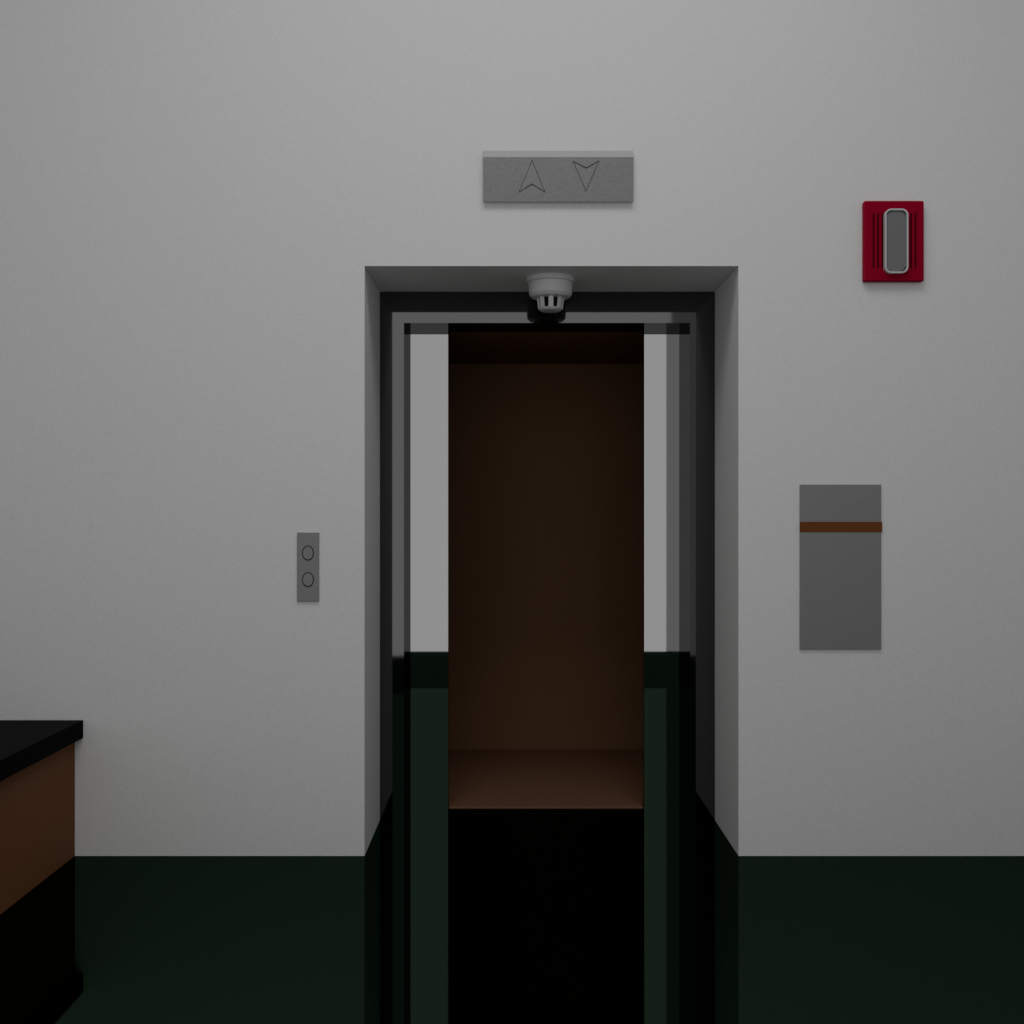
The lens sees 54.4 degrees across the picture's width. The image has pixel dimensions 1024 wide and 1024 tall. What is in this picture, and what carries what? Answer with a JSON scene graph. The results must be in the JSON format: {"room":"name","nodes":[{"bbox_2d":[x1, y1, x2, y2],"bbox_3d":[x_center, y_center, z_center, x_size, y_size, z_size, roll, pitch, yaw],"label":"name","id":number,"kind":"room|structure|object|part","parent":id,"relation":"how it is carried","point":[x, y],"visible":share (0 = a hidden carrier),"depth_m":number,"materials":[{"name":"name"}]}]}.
{"room":"elevator lobby","nodes":[
{"label":"elevator lobby","id":0,"kind":"room"},
{"bbox_2d":[0,0,1023,855],"bbox_3d":[0.000,-0.924,4.363,8.000,4.600,0.762,0,0,0],"label":"wall","id":1,"kind":"structure","parent":0,"point":[208,208],"depth_m":3.98,"materials":[{"name":"white paint"}]},
{"bbox_2d":[297,532,318,600],"bbox_3d":[-0.814,0.220,3.977,0.088,0.275,0.010,0,0,0],"label":"panel","id":2,"kind":"object","parent":1,"relation":"attached to","point":[307,542],"visible":1,"depth_m":3.97,"materials":[{"name":"metal"}]},
{"bbox_2d":[526,273,574,312],"bbox_3d":[0.162,-0.914,4.189,0.204,0.140,0.204,0,0,0],"label":"smoke detector","id":3,"kind":"object","parent":1,"relation":"attached to","point":[550,290],"visible":1,"depth_m":4.13,"materials":[{"name":"white plastic"}]},
{"bbox_2d":[483,151,632,201],"bbox_3d":[0.184,-1.340,3.970,0.599,0.209,0.024,0,0,0],"label":"direction sign","id":4,"kind":"object","parent":1,"relation":"attached to","point":[508,176],"visible":1,"depth_m":3.96,"materials":[{"name":"metal"}]},
{"bbox_2d":[800,485,881,648],"bbox_3d":[1.313,0.220,3.977,0.327,0.659,0.010,0,0,0],"label":"plate","id":5,"kind":"object","parent":1,"relation":"attached to","point":[841,525],"visible":1,"depth_m":3.97,"materials":[{"name":"metal"}]},
{"bbox_2d":[862,201,923,281],"bbox_3d":[1.518,-1.077,3.958,0.238,0.320,0.048,0,0,0],"label":"fire alarm strobe","id":6,"kind":"object","parent":1,"relation":"attached to","point":[892,231],"visible":1,"depth_m":3.95,"materials":[{"name":"red plastic"}]},
{"bbox_2d":[0,809,1023,1023],"bbox_3d":[0.000,1.426,2.977,8.000,0.100,7.268,0,0,0],"label":"floor","id":7,"kind":"structure","parent":0,"point":[452,916],"depth_m":3.23,"materials":[{"name":"green tile"}]},
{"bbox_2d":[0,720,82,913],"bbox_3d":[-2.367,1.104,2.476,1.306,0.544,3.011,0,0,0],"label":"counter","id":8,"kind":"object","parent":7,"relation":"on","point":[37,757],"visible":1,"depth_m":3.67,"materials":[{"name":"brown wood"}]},
{"bbox_2d":[0,720,82,780],"bbox_3d":[-2.367,0.868,2.476,1.306,0.072,3.011,0,0,0],"label":"countertop","id":9,"kind":"structure","parent":8,"relation":"on","point":[23,743],"depth_m":3.71,"materials":[{"name":"black stone"}]},
{"bbox_2d":[380,292,714,819],"bbox_3d":[0.156,0.197,5.098,1.637,2.359,1.308,0,0,0],"label":"elevator","id":10,"kind":"object","parent":7,"relation":"on","point":[547,480],"visible":0.96,"depth_m":4.97,"materials":[{"name":"wood"}]},
{"bbox_3d":[-0.390,0.264,4.610,0.192,2.224,0.045,0,0,0],"label":"door panel","id":11,"kind":"part","parent":10,"relation":"part of","materials":[{"name":"metal"}]},
{"bbox_3d":[0.156,0.248,5.737,1.577,2.257,0.030,0,0,0],"label":"cab panel","id":12,"kind":"part","parent":10,"relation":"part of","materials":[{"name":"brown wood"}]},
{"bbox_3d":[0.704,0.264,4.610,0.190,2.224,0.045,0,0,0],"label":"door panel","id":13,"kind":"part","parent":10,"relation":"part of","materials":[{"name":"metal"}]}
]}

